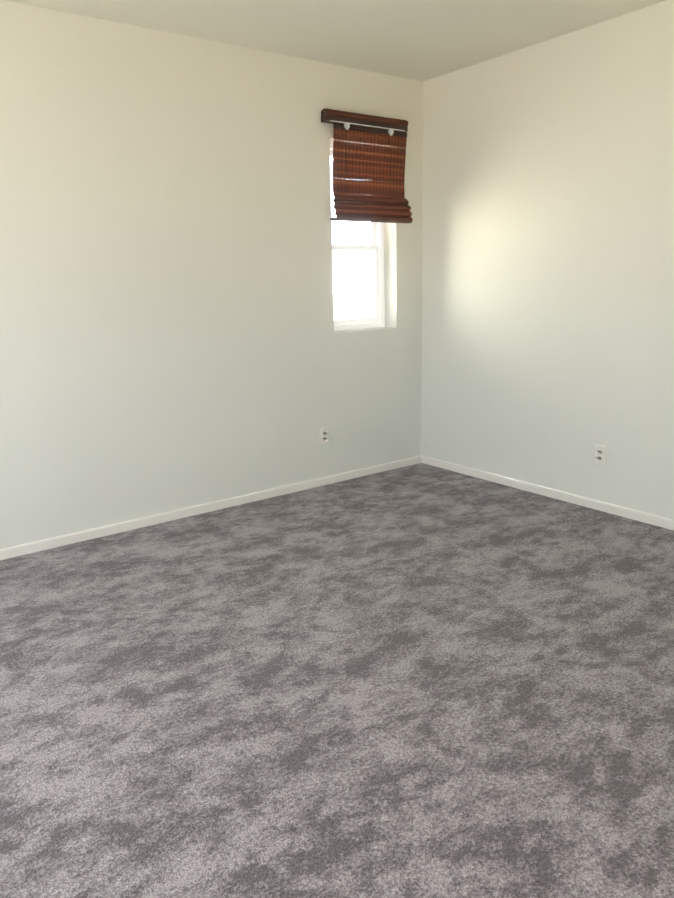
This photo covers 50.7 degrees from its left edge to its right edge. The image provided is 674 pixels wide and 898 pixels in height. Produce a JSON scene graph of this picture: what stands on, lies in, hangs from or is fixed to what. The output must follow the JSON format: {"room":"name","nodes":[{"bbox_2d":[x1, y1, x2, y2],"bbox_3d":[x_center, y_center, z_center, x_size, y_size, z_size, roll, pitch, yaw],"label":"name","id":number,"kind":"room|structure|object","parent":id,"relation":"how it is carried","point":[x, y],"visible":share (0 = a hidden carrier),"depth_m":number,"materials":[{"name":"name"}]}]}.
{"room":"empty bedroom","nodes":[
{"label":"empty bedroom","id":0,"kind":"room"},
{"bbox_2d":[0,0,422,548],"bbox_3d":[-1.281,-0.867,3.952,5.040,2.700,0.220,-11,17,-35],"label":"wall","id":1,"kind":"structure","parent":0,"point":[171,339],"depth_m":4.07,"materials":[{"name":"white paint"}]},
{"bbox_2d":[0,455,420,559],"bbox_3d":[-1.179,0.439,4.168,4.600,0.056,0.013,-11,17,-35],"label":"baseboard","id":2,"kind":"structure","parent":1,"relation":"attached to","point":[49,543],"depth_m":4.37,"materials":[{"name":"white wood"}]},
{"bbox_2d":[320,427,328,444],"bbox_3d":[-0.087,-0.090,4.895,0.070,0.114,0.009,-11,17,-35],"label":"electrical outlet","id":3,"kind":"object","parent":1,"relation":"attached to","point":[323,435],"visible":1,"depth_m":4.89,"materials":[{"name":"white plastic"}]},
{"bbox_2d":[330,143,384,330],"bbox_3d":[0.091,-1.455,4.953,0.558,1.223,0.075,-11,17,-35],"label":"window","id":4,"kind":"structure","parent":1,"relation":"in","point":[376,245],"depth_m":5.08,"materials":[{"name":"white plastic"}]},
{"bbox_2d":[321,108,412,222],"bbox_3d":[0.218,-1.847,4.699,0.728,0.664,0.079,-11,17,-35],"label":"window blind","id":5,"kind":"object","parent":1,"relation":"attached to","point":[371,192],"visible":1,"depth_m":4.69,"materials":[{"name":"brown wood"}]},
{"bbox_2d":[5,0,666,81],"bbox_3d":[0.194,-1.808,1.666,5.040,0.120,5.240,-11,17,-35],"label":"ceiling","id":6,"kind":"structure","parent":0,"point":[421,40],"depth_m":3.75,"materials":[{"name":"paint"}]},
{"bbox_2d":[0,463,673,897],"bbox_3d":[0.261,0.925,2.317,5.040,0.100,5.240,-11,17,-35],"label":"floor","id":7,"kind":"structure","parent":0,"point":[420,681],"depth_m":2.41,"materials":[{"name":"carpet"}]},
{"bbox_2d":[421,0,673,519],"bbox_3d":[2.219,-0.799,3.305,0.220,2.700,5.020,-11,17,-35],"label":"wall","id":8,"kind":"structure","parent":0,"point":[548,267],"depth_m":4.27,"materials":[{"name":"white paint"}]},
{"bbox_2d":[421,455,673,529],"bbox_3d":[2.091,0.487,3.630,0.013,0.056,4.800,-11,17,-35],"label":"baseboard","id":9,"kind":"structure","parent":8,"relation":"attached to","point":[652,519],"depth_m":4.51,"materials":[{"name":"white wood"}]},
{"bbox_2d":[594,445,605,464],"bbox_3d":[1.566,0.035,4.233,0.009,0.114,0.070,-11,17,-35],"label":"electrical outlet","id":10,"kind":"object","parent":8,"relation":"attached to","point":[600,453],"visible":1,"depth_m":4.23,"materials":[{"name":"white plastic"}]},
{"label":"outside","id":11,"kind":"structure","parent":0,"visible":0},
{"bbox_2d":[330,156,373,319],"bbox_3d":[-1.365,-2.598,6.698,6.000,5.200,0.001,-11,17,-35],"label":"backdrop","id":12,"kind":"structure","parent":11,"point":[356,278],"depth_m":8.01,"materials":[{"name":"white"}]}
]}

